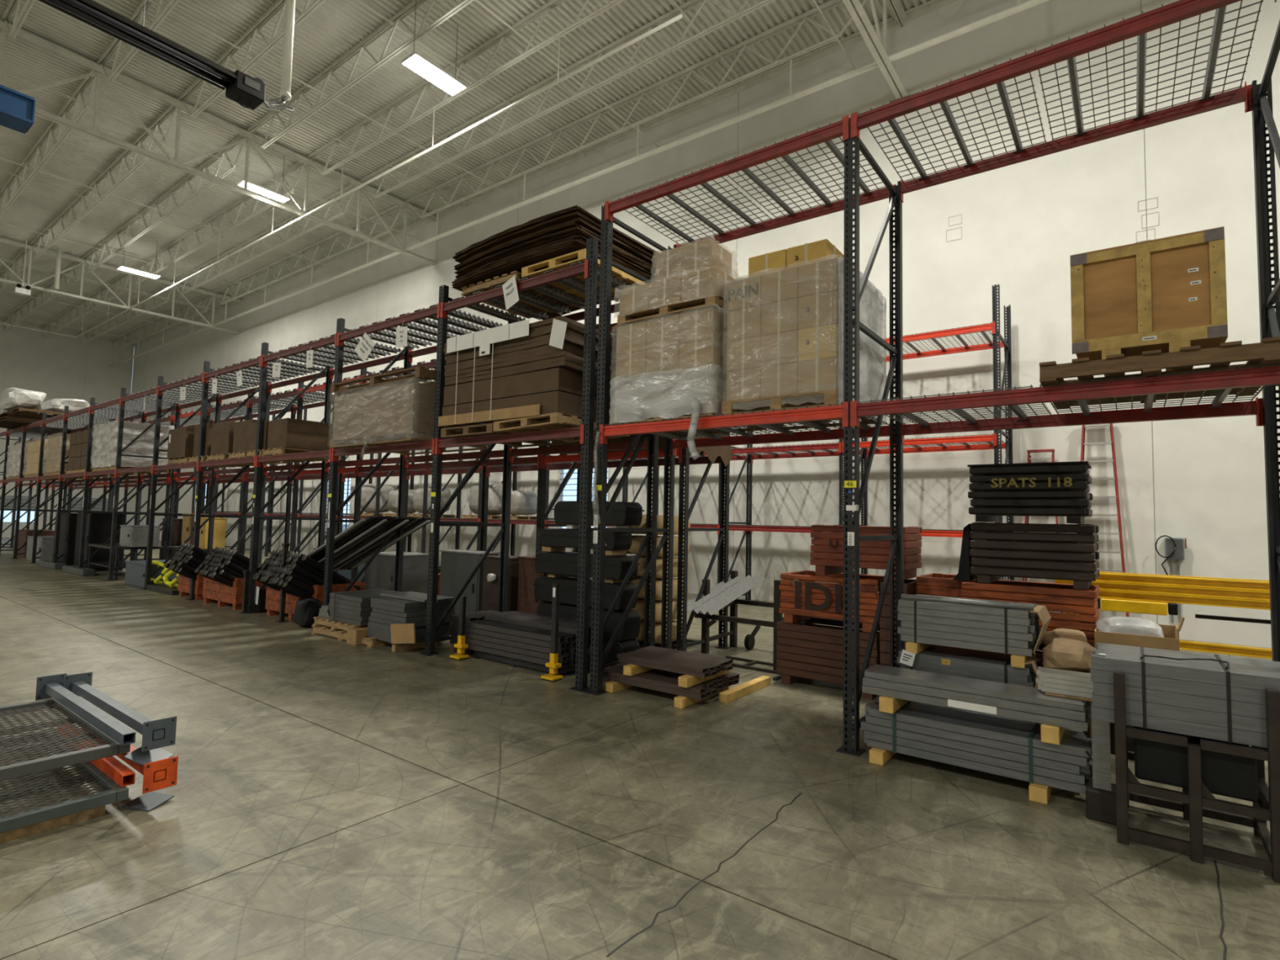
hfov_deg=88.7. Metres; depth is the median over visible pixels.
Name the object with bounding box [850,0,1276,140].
beam
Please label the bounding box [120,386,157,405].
beam
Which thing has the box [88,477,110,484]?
beam
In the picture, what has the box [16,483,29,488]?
beam
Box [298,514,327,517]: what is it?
beam
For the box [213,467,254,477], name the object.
beam
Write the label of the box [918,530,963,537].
beam
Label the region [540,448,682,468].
beam
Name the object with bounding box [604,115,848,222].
beam
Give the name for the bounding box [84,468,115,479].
beam
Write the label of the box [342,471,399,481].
beam
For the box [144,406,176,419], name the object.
beam
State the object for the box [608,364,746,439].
film
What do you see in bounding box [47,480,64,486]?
beam
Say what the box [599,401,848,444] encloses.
beam
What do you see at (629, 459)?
deck
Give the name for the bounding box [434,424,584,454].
beam
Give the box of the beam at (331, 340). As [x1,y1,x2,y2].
[261,333,337,367]
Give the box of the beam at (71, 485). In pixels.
[69,483,84,488]
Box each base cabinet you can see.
[124,559,178,587]
[439,549,500,626]
[481,555,519,611]
[517,555,547,613]
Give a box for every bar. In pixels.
[448,631,469,638]
[449,613,476,621]
[449,626,467,634]
[449,639,466,644]
[450,635,467,643]
[451,619,466,625]
[451,623,466,630]
[457,613,484,620]
[458,612,484,617]
[466,612,486,615]
[476,611,493,613]
[479,610,495,613]
[602,668,706,694]
[602,675,706,699]
[604,666,706,688]
[613,664,714,689]
[616,662,716,685]
[617,653,707,673]
[618,657,710,677]
[624,662,723,685]
[626,651,715,671]
[632,650,721,670]
[635,648,724,666]
[640,647,728,666]
[645,645,733,663]
[675,576,732,610]
[687,573,744,612]
[690,574,751,613]
[697,575,758,614]
[704,576,765,615]
[705,689,711,697]
[706,688,717,695]
[710,670,716,675]
[716,675,724,681]
[716,684,723,690]
[721,674,733,681]
[723,681,727,687]
[724,664,732,671]
[724,680,733,686]
[726,671,739,679]
[733,679,738,684]
[861,720,1079,774]
[864,729,1084,784]
[865,703,1082,746]
[866,702,1081,743]
[866,714,1087,766]
[866,737,1086,794]
[868,706,1091,757]
[873,702,1088,746]
[875,697,1084,735]
[875,698,1086,737]
[876,695,1083,733]
[877,694,1080,730]
[877,701,1092,748]
[897,599,1029,617]
[897,613,1028,633]
[897,626,1028,648]
[897,656,1028,682]
[898,649,1030,675]
[899,606,1031,626]
[900,633,1032,656]
[901,620,1033,641]
[901,648,1031,672]
[902,664,1034,687]
[904,599,1030,616]
[915,594,1036,604]
[922,649,1035,672]
[924,648,1031,663]
[926,647,1038,666]
[928,646,1036,661]
[930,645,1040,666]
[932,644,1035,657]
[1028,624,1035,632]
[1028,671,1032,680]
[1029,616,1035,624]
[1030,612,1035,616]
[1030,639,1035,644]
[1031,620,1039,628]
[1031,631,1036,639]
[1080,762,1089,773]
[1081,769,1091,779]
[1087,761,1092,773]
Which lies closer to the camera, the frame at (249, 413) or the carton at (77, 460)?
the frame at (249, 413)
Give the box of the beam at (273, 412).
[251,407,291,419]
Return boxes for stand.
[694,570,814,670]
[1113,671,1279,883]
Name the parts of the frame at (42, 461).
rack post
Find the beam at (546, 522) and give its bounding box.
[544,520,609,528]
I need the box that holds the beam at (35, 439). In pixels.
[34,435,49,441]
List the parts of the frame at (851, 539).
plate, rack post, rack post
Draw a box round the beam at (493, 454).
[404,449,503,467]
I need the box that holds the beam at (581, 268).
[440,258,588,318]
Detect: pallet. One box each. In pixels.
[6,475,58,481]
[8,407,64,416]
[22,473,84,479]
[43,471,108,478]
[64,468,135,476]
[91,465,169,475]
[167,457,239,468]
[187,455,253,466]
[205,453,280,465]
[226,451,303,463]
[244,449,318,462]
[262,447,342,461]
[311,624,394,648]
[312,616,368,630]
[328,431,487,455]
[330,365,435,395]
[352,512,382,515]
[382,513,397,516]
[407,513,455,517]
[440,422,567,447]
[461,271,576,318]
[462,515,500,519]
[472,649,589,675]
[493,412,629,443]
[500,515,536,519]
[521,248,646,302]
[559,448,704,458]
[610,400,766,435]
[617,293,727,326]
[637,638,697,648]
[721,389,875,429]
[1039,336,1279,408]
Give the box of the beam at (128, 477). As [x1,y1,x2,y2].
[111,475,137,483]
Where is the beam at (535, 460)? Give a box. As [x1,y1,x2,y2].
[441,454,540,468]
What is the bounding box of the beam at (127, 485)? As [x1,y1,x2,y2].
[125,483,148,488]
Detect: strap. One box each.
[333,589,391,621]
[454,351,483,428]
[471,346,482,423]
[489,344,512,423]
[892,700,911,753]
[914,595,933,642]
[1004,601,1017,653]
[1004,657,1010,683]
[1028,722,1039,783]
[1084,751,1092,761]
[1140,645,1146,728]
[1214,653,1232,742]
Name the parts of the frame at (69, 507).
rack post, rack post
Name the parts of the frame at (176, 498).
rack post, rack post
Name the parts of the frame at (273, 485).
rack post, rack post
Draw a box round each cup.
[243,570,249,574]
[281,542,289,546]
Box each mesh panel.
[0,698,130,781]
[0,728,128,833]
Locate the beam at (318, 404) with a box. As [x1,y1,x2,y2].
[293,401,333,413]
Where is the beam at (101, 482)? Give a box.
[88,481,109,487]
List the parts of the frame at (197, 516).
rack post, rack post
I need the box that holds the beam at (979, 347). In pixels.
[886,340,1006,361]
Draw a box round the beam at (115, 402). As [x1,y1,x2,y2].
[88,396,120,413]
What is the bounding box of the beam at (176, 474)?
[173,470,212,479]
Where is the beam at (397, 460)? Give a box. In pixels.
[324,457,399,471]
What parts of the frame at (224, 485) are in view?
rack post, rack post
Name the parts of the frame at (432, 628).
plate, rack post, rack post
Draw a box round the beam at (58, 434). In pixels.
[50,431,67,438]
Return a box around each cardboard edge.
[1024,660,1039,688]
[1030,604,1051,653]
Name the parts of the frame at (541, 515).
rack post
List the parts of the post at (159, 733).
foot plate, foot plate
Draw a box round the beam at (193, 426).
[181,422,210,427]
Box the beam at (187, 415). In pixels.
[170,410,200,422]
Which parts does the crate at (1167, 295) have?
corner plate, corner plate, lid, rail, panel, rail, corner plate, corner plate, rail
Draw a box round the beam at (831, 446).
[731,441,840,453]
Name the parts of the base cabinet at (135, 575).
drawer, drawer, door, drawer, drawer, trim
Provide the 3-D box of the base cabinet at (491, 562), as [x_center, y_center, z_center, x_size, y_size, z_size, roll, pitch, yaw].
[-2.001,1.711,9.721,0.650,1.145,0.430,-1,-4,37]
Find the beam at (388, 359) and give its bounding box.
[329,353,404,379]
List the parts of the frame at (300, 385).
rack post, rack post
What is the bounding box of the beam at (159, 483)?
[150,482,171,488]
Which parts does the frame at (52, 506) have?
rack post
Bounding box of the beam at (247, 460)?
[197,455,255,471]
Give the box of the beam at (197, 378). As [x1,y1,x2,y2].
[156,373,203,395]
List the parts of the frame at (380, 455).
rack post, rack post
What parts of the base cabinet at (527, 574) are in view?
trim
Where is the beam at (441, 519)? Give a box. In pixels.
[440,518,478,521]
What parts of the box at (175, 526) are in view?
door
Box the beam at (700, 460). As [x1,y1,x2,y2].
[592,456,724,473]
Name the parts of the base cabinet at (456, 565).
door, trim, handle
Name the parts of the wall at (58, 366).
wall panel, wall panel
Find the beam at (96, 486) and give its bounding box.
[92,485,103,488]
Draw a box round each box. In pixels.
[13,529,54,558]
[26,535,53,561]
[53,512,77,565]
[73,511,126,571]
[119,524,161,546]
[160,518,182,559]
[177,519,182,546]
[181,513,194,544]
[190,514,217,545]
[199,517,227,549]
[313,547,364,582]
[346,626,368,645]
[364,551,428,593]
[1043,666,1092,755]
[1109,722,1133,754]
[1155,535,1186,622]
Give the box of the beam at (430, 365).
[360,360,436,383]
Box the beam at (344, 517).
[335,515,367,519]
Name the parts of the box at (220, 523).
door, trim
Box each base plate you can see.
[121,791,173,811]
[123,746,173,765]
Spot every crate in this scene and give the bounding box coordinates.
[776,617,881,699]
[778,570,889,632]
[810,524,921,580]
[879,578,919,666]
[915,573,966,597]
[960,578,1099,648]
[967,461,1093,524]
[969,522,1099,589]
[1034,642,1045,666]
[1070,226,1227,377]
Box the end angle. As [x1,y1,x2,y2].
[1091,719,1111,791]
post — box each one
[35,673,135,745]
[57,724,135,786]
[62,671,177,751]
[82,728,178,793]
[238,570,249,613]
[275,542,289,622]
[449,595,474,660]
[541,583,590,681]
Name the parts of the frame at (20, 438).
rack post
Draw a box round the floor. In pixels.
[0,537,1279,959]
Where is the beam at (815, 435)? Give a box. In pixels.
[672,425,895,455]
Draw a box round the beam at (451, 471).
[406,467,482,479]
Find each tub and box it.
[532,576,637,610]
[533,551,639,580]
[534,601,642,641]
[539,528,634,550]
[551,501,644,525]
[603,638,641,664]
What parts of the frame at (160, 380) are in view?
rack post, rack post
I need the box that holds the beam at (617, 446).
[509,440,653,462]
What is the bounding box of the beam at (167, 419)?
[141,415,171,423]
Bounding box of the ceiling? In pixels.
[0,0,957,351]
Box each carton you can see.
[26,453,31,464]
[26,463,31,475]
[27,442,33,453]
[30,462,35,474]
[31,440,37,452]
[31,452,36,463]
[35,451,47,462]
[35,462,46,473]
[36,440,48,451]
[45,461,51,472]
[46,448,52,461]
[47,437,53,449]
[50,460,57,471]
[51,448,57,460]
[52,435,58,448]
[56,459,68,471]
[57,435,70,448]
[57,447,69,459]
[67,457,75,470]
[68,444,75,457]
[69,432,76,445]
[73,456,80,469]
[75,431,82,444]
[75,444,81,457]
[80,442,92,456]
[80,455,91,469]
[81,430,93,443]
[96,441,103,453]
[97,426,104,439]
[102,441,111,452]
[110,451,143,467]
[111,422,145,438]
[111,437,144,453]
[143,454,168,465]
[144,440,167,454]
[145,427,168,438]
[167,426,194,459]
[192,422,214,456]
[210,421,235,454]
[232,419,265,452]
[248,421,268,450]
[266,417,344,450]
[333,394,349,417]
[333,416,365,442]
[346,413,365,439]
[348,391,364,415]
[362,412,406,439]
[363,389,379,413]
[367,621,450,644]
[377,408,406,435]
[378,386,396,411]
[390,623,415,643]
[395,382,435,410]
[395,406,434,435]
[615,350,646,381]
[615,381,645,413]
[616,320,647,355]
[619,283,658,318]
[645,374,678,401]
[646,314,679,350]
[646,344,679,377]
[648,275,691,312]
[654,246,682,281]
[678,338,726,374]
[678,373,726,407]
[679,307,728,344]
[681,239,732,276]
[681,266,735,306]
[726,305,762,341]
[726,336,761,371]
[726,367,769,404]
[727,275,762,311]
[748,248,786,277]
[760,330,799,367]
[760,362,804,401]
[761,266,799,305]
[761,297,798,335]
[786,238,841,268]
[797,356,839,397]
[798,257,844,297]
[798,290,839,329]
[798,323,838,361]
[859,342,862,356]
[1093,616,1184,651]
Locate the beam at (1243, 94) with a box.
[900,81,1252,203]
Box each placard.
[179,383,186,399]
[212,375,217,393]
[236,366,242,386]
[271,356,280,377]
[306,346,313,368]
[354,332,375,361]
[395,320,407,347]
[502,275,519,310]
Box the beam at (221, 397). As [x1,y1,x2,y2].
[218,386,258,404]
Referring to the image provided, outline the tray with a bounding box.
[438,404,540,426]
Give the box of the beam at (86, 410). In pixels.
[63,406,89,420]
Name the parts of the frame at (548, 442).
rack post, rack post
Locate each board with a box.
[0,412,51,417]
[0,416,42,420]
[0,418,84,432]
[1,414,42,419]
[5,417,39,422]
[6,411,54,417]
[451,238,575,283]
[451,244,623,319]
[452,207,657,259]
[452,242,582,286]
[453,221,655,267]
[453,222,645,271]
[453,226,654,275]
[453,239,651,284]
[454,204,658,254]
[454,211,655,262]
[454,235,645,279]
[455,207,575,255]
[455,212,655,262]
[455,230,654,278]
[457,234,577,278]
[461,217,655,262]
[493,227,570,254]
[515,219,654,260]
[520,218,655,266]
[520,225,654,268]
[575,235,654,275]
[577,238,651,278]
[580,228,654,269]
[889,92,919,102]
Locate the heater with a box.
[38,0,293,111]
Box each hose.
[150,560,168,584]
[162,562,178,587]
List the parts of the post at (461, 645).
foot plate, post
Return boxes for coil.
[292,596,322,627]
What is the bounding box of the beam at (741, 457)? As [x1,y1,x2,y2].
[657,455,746,466]
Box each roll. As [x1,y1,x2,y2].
[625,535,639,554]
[628,535,658,555]
[629,577,662,598]
[630,514,652,533]
[631,598,658,619]
[635,619,656,641]
[636,555,662,576]
[648,599,687,622]
[648,620,682,644]
[649,557,688,577]
[649,577,688,600]
[650,515,690,534]
[650,536,689,556]
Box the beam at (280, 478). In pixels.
[248,476,287,484]
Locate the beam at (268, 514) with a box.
[266,513,298,517]
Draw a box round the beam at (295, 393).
[247,388,298,407]
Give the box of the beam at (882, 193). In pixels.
[675,184,896,248]
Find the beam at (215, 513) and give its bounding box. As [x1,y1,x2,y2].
[214,511,239,514]
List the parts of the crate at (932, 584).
corner post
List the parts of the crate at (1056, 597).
corner post, corner post, corner post, corner post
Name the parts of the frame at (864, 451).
rack post, rack post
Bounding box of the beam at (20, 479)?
[18,476,37,484]
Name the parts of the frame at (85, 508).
rack post, rack post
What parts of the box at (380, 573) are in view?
door, trim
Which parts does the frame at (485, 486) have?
rack post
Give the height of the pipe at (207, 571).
0.621 m
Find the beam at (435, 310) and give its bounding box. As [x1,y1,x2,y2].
[337,302,439,346]
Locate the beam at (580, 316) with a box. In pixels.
[563,302,619,320]
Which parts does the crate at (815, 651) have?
corner post, corner post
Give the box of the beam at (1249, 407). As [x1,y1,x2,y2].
[901,396,1263,444]
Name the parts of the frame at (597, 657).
plate, rack post, rack post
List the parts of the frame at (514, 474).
rack post, rack post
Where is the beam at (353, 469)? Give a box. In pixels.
[293,466,356,479]
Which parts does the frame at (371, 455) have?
rack post, rack post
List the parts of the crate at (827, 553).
corner post, corner post, corner post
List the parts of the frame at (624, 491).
rack post, rack post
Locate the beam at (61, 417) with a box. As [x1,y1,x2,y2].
[41,414,63,426]
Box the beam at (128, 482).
[113,479,137,485]
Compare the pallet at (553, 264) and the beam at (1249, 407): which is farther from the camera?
the pallet at (553, 264)
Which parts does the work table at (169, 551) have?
leg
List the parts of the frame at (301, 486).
rack post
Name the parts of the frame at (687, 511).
rack post, plate, rack post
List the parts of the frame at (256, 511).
rack post, rack post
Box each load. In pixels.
[360,483,394,512]
[387,488,417,513]
[413,484,451,514]
[468,481,502,515]
[510,490,537,515]
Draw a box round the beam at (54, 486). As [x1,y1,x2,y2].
[52,484,69,488]
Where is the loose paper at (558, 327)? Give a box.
[548,318,567,349]
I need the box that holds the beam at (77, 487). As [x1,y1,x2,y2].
[72,486,84,488]
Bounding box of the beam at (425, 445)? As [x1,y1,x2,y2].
[331,438,435,462]
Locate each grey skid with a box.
[37,560,66,569]
[62,564,95,576]
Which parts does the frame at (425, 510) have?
rack post, rack post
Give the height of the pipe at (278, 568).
0.621 m
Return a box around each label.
[941,658,950,665]
[947,698,996,714]
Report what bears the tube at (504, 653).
on the pallet at (513, 662)
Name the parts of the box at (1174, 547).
box lid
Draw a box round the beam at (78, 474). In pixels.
[58,471,84,480]
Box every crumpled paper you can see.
[1041,627,1087,645]
[1042,637,1095,671]
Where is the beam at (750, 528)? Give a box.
[723,524,811,533]
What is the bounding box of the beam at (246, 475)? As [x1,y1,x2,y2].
[243,469,294,480]
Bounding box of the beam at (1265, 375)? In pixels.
[850,365,1279,427]
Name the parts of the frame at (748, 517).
rack post, rack post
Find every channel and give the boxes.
[380,592,426,602]
[390,592,426,599]
[393,592,442,601]
[400,591,446,600]
[402,591,450,600]
[409,591,454,599]
[862,676,1085,721]
[862,684,1088,731]
[864,670,1084,711]
[865,668,1082,702]
[870,666,1085,706]
[871,665,1044,693]
[874,664,1041,690]
[1036,668,1090,677]
[1037,666,1090,674]
[1037,678,1042,684]
[1038,667,1090,675]
[1039,675,1093,688]
[1040,671,1093,683]
[1041,684,1092,698]
[1042,681,1093,693]
[1085,700,1090,709]
[1085,704,1088,715]
[1088,707,1091,718]
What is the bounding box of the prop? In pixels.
[1044,691,1092,701]
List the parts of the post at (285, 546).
post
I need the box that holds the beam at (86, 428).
[69,426,88,435]
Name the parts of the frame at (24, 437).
rack post, rack post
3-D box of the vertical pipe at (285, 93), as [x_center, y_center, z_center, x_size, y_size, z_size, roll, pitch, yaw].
[-5.951,-8.030,10.957,0.454,3.664,0.164,0,-4,22]
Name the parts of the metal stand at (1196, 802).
post, post, rail, post, rail, post, rail, rail, rail, post, cross rail, cross rail, post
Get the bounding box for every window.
[3,510,34,523]
[324,478,351,533]
[556,467,609,528]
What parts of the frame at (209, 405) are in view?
rack post, rack post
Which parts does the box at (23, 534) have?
door, trim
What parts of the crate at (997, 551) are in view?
corner post, corner post, corner post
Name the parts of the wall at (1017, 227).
wall panel, wall panel, wall panel, wall panel, wall panel, wall panel, wall panel, wall panel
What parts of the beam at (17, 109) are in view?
plate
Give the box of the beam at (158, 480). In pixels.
[137,477,167,485]
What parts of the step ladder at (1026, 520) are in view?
rail, rail, rail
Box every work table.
[87,542,164,580]
[166,546,228,559]
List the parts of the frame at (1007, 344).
rack post, rack post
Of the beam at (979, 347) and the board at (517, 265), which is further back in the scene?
the beam at (979, 347)
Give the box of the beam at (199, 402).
[177,396,216,412]
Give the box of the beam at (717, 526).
[689,524,719,533]
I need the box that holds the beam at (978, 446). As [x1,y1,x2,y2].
[866,441,1005,457]
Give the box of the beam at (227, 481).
[208,479,243,486]
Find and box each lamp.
[116,232,160,279]
[235,155,289,202]
[401,0,466,95]
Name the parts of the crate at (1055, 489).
corner post, corner post, lid, corner post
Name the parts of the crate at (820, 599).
corner post, corner post, corner post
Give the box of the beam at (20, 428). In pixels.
[6,426,22,435]
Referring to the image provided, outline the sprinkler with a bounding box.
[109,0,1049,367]
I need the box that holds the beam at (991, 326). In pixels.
[884,321,995,343]
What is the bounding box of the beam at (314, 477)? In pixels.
[289,474,339,483]
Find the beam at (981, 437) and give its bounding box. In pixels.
[841,433,996,453]
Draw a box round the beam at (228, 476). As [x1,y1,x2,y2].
[202,472,244,483]
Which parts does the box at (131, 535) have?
door, trim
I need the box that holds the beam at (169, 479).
[166,476,196,484]
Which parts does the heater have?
hanger chain, access panel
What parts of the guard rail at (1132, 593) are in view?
hand rail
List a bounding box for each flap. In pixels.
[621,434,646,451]
[657,435,670,453]
[694,435,713,461]
[711,445,731,466]
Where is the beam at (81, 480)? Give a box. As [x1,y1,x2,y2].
[65,479,84,485]
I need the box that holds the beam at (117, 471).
[115,465,152,476]
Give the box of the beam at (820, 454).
[751,449,863,462]
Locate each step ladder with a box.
[1022,448,1063,613]
[1074,423,1128,617]
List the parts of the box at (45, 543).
door, trim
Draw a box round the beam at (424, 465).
[356,462,432,475]
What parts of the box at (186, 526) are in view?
door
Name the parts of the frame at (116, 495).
rack post, rack post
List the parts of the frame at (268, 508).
rack post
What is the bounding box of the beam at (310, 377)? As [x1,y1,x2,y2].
[267,371,326,392]
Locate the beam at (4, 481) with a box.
[2,478,18,484]
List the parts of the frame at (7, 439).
rack post, rack post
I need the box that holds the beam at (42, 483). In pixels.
[31,481,45,487]
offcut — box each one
[318,613,328,618]
[319,608,329,612]
[319,610,329,615]
[321,604,328,609]
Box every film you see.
[5,442,28,477]
[90,419,174,468]
[328,377,485,452]
[591,431,599,497]
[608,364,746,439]
[687,397,700,460]
[837,257,886,424]
[1096,616,1164,637]
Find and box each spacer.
[469,626,576,644]
[470,619,589,637]
[471,632,590,649]
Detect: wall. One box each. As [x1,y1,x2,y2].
[0,319,133,537]
[125,0,1279,648]
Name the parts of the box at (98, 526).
door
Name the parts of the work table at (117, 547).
leg, leg, leg, leg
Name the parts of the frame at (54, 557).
rack post, rack post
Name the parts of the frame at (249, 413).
rack post, rack post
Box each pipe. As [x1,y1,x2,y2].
[0,13,682,337]
[53,247,62,289]
[163,562,170,568]
[170,559,178,564]
[170,564,189,577]
[177,560,197,575]
[177,567,196,580]
[184,558,199,568]
[187,555,204,564]
[188,550,205,560]
[190,544,210,556]
[195,567,201,573]
[198,563,205,568]
[203,564,209,569]
[204,569,222,583]
[207,555,213,561]
[208,571,224,584]
[210,571,243,586]
[212,566,222,573]
[217,556,226,563]
[218,568,239,581]
[219,563,258,586]
[225,560,248,574]
[227,555,258,573]
[231,550,260,570]
[252,573,270,587]
[254,573,276,590]
[257,562,263,568]
[260,563,268,569]
[262,574,288,593]
[268,0,295,105]
[268,570,275,577]
[269,577,294,595]
[270,576,300,597]
[271,554,277,559]
[271,560,277,565]
[273,577,301,597]
[274,548,280,555]
[274,571,281,577]
[275,565,282,572]
[277,578,302,597]
[278,560,287,567]
[279,573,287,580]
[280,566,286,573]
[282,580,314,597]
[285,556,293,564]
[286,568,319,586]
[286,575,323,596]
[288,551,294,558]
[290,562,333,585]
[292,551,297,558]
[292,556,342,584]
[295,552,303,559]
[301,554,360,590]
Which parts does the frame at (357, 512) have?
rack post, rack post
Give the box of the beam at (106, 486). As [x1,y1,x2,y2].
[105,484,124,489]
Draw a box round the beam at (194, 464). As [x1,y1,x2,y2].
[151,461,198,474]
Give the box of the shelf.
[88,560,126,568]
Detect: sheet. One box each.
[328,601,372,612]
[328,606,372,616]
[328,614,368,626]
[329,588,399,602]
[329,597,370,607]
[329,610,370,621]
[368,616,452,626]
[370,596,453,608]
[370,602,454,613]
[370,611,454,622]
[372,607,453,617]
[442,391,610,429]
[443,320,612,351]
[443,367,610,406]
[444,315,615,347]
[444,327,598,355]
[444,332,616,360]
[444,342,616,369]
[444,346,611,373]
[444,351,615,377]
[444,355,615,382]
[444,360,615,386]
[446,319,529,355]
[446,334,616,364]
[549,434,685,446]
[952,524,977,581]
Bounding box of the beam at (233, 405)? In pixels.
[206,400,248,415]
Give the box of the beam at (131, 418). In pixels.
[115,413,142,421]
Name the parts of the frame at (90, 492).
rack post, rack post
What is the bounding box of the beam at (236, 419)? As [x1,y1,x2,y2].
[213,416,246,422]
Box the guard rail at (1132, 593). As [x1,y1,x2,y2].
[1054,571,1271,658]
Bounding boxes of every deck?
[0,431,47,438]
[9,426,68,434]
[26,420,87,430]
[45,413,114,424]
[68,406,140,419]
[94,397,173,412]
[125,386,213,404]
[144,582,179,595]
[146,415,199,426]
[163,373,259,395]
[174,409,246,420]
[210,356,324,383]
[210,399,287,413]
[253,387,324,405]
[269,333,401,368]
[304,374,369,395]
[346,304,502,350]
[368,359,436,383]
[448,466,479,468]
[452,261,635,323]
[511,463,537,466]
[549,462,573,464]
[595,324,616,335]
[605,414,770,441]
[610,458,653,461]
[611,164,772,244]
[689,523,733,524]
[699,453,746,457]
[711,402,889,435]
[715,118,885,217]
[728,524,801,526]
[731,445,801,456]
[778,442,861,453]
[778,525,811,527]
[857,384,1051,426]
[858,53,1046,182]
[861,438,931,450]
[885,333,930,355]
[915,323,998,351]
[915,433,1004,448]
[921,528,963,531]
[1034,0,1263,140]
[1039,364,1279,416]
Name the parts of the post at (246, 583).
post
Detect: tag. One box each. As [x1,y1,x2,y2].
[254,586,259,604]
[899,649,915,666]
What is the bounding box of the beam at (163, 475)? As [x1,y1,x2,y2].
[140,473,171,481]
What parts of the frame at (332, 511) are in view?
rack post, rack post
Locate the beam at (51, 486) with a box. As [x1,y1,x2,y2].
[36,484,52,488]
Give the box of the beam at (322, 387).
[298,375,360,397]
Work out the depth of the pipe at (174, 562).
12.88 m
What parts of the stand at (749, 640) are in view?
post, rail, rail, post, rail, rail, post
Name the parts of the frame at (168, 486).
rack post, rack post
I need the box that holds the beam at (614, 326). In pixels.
[595,322,621,332]
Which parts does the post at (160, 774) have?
foot plate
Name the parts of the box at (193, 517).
door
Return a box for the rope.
[1139,654,1229,668]
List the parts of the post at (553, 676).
foot plate, post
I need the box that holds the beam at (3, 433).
[0,431,6,436]
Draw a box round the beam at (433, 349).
[408,345,436,362]
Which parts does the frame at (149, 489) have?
rack post, rack post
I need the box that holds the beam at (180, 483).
[177,480,207,487]
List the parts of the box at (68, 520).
door, trim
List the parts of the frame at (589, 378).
plate, rack post, rack post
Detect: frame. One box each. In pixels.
[0,428,50,555]
[0,437,22,548]
[0,438,34,547]
[11,424,69,559]
[29,413,88,563]
[33,479,70,529]
[48,480,81,529]
[49,405,118,562]
[67,477,106,511]
[78,397,146,568]
[87,475,128,511]
[106,387,181,581]
[111,473,151,559]
[133,417,180,560]
[141,375,221,589]
[162,410,213,559]
[186,360,271,599]
[191,466,226,513]
[200,402,248,552]
[214,466,249,550]
[236,419,275,552]
[239,393,295,555]
[245,342,333,613]
[262,414,293,556]
[289,382,346,551]
[296,408,328,555]
[321,318,412,628]
[334,453,373,536]
[351,368,409,582]
[375,450,415,551]
[419,284,516,656]
[421,446,462,568]
[436,444,489,595]
[476,444,517,555]
[535,440,578,555]
[544,440,580,552]
[568,236,658,692]
[583,204,675,695]
[622,466,658,555]
[676,432,731,651]
[717,426,752,599]
[725,655,781,680]
[835,117,903,756]
[839,420,867,574]
[991,284,1014,580]
[1250,20,1279,662]
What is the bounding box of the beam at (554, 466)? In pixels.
[486,462,580,476]
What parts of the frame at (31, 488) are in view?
rack post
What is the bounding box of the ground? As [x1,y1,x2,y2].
[3,521,348,531]
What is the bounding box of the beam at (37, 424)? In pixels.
[22,421,41,431]
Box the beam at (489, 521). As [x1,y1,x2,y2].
[478,518,536,524]
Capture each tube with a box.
[466,621,564,643]
[466,626,565,649]
[466,632,565,655]
[466,643,566,668]
[467,638,567,662]
[484,613,576,634]
[491,613,576,627]
[493,612,591,631]
[499,612,591,626]
[502,611,591,625]
[509,610,591,623]
[564,635,572,642]
[565,642,570,648]
[565,648,570,654]
[565,660,570,666]
[570,640,576,647]
[570,647,576,653]
[570,653,575,659]
[570,659,575,666]
[572,635,576,640]
[901,593,1034,610]
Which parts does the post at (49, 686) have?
foot plate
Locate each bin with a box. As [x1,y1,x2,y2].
[177,573,204,599]
[202,577,266,609]
[265,580,365,620]
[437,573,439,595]
[1133,726,1258,802]
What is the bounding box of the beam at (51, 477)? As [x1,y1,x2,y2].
[37,474,59,482]
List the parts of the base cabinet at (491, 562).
door, trim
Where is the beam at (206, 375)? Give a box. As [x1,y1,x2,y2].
[203,355,261,382]
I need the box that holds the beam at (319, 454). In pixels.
[255,448,331,466]
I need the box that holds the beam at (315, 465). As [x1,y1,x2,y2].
[263,462,321,475]
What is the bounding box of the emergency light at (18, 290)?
[13,240,31,296]
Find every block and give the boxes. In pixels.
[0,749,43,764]
[0,804,105,844]
[253,587,266,613]
[374,640,390,645]
[391,641,441,652]
[449,644,457,652]
[542,546,564,551]
[547,573,568,577]
[566,524,578,528]
[604,578,623,582]
[605,550,626,555]
[605,680,634,693]
[609,525,628,528]
[622,663,654,675]
[674,686,728,708]
[678,670,728,688]
[719,675,770,703]
[869,746,894,765]
[879,695,909,713]
[905,641,933,653]
[1010,650,1035,668]
[1028,782,1052,804]
[1040,723,1065,745]
[1085,778,1116,825]
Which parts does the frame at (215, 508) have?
rack post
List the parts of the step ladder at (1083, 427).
rail, rail, rail, rail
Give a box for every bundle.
[0,386,46,413]
[41,399,89,415]
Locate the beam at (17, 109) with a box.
[0,84,35,133]

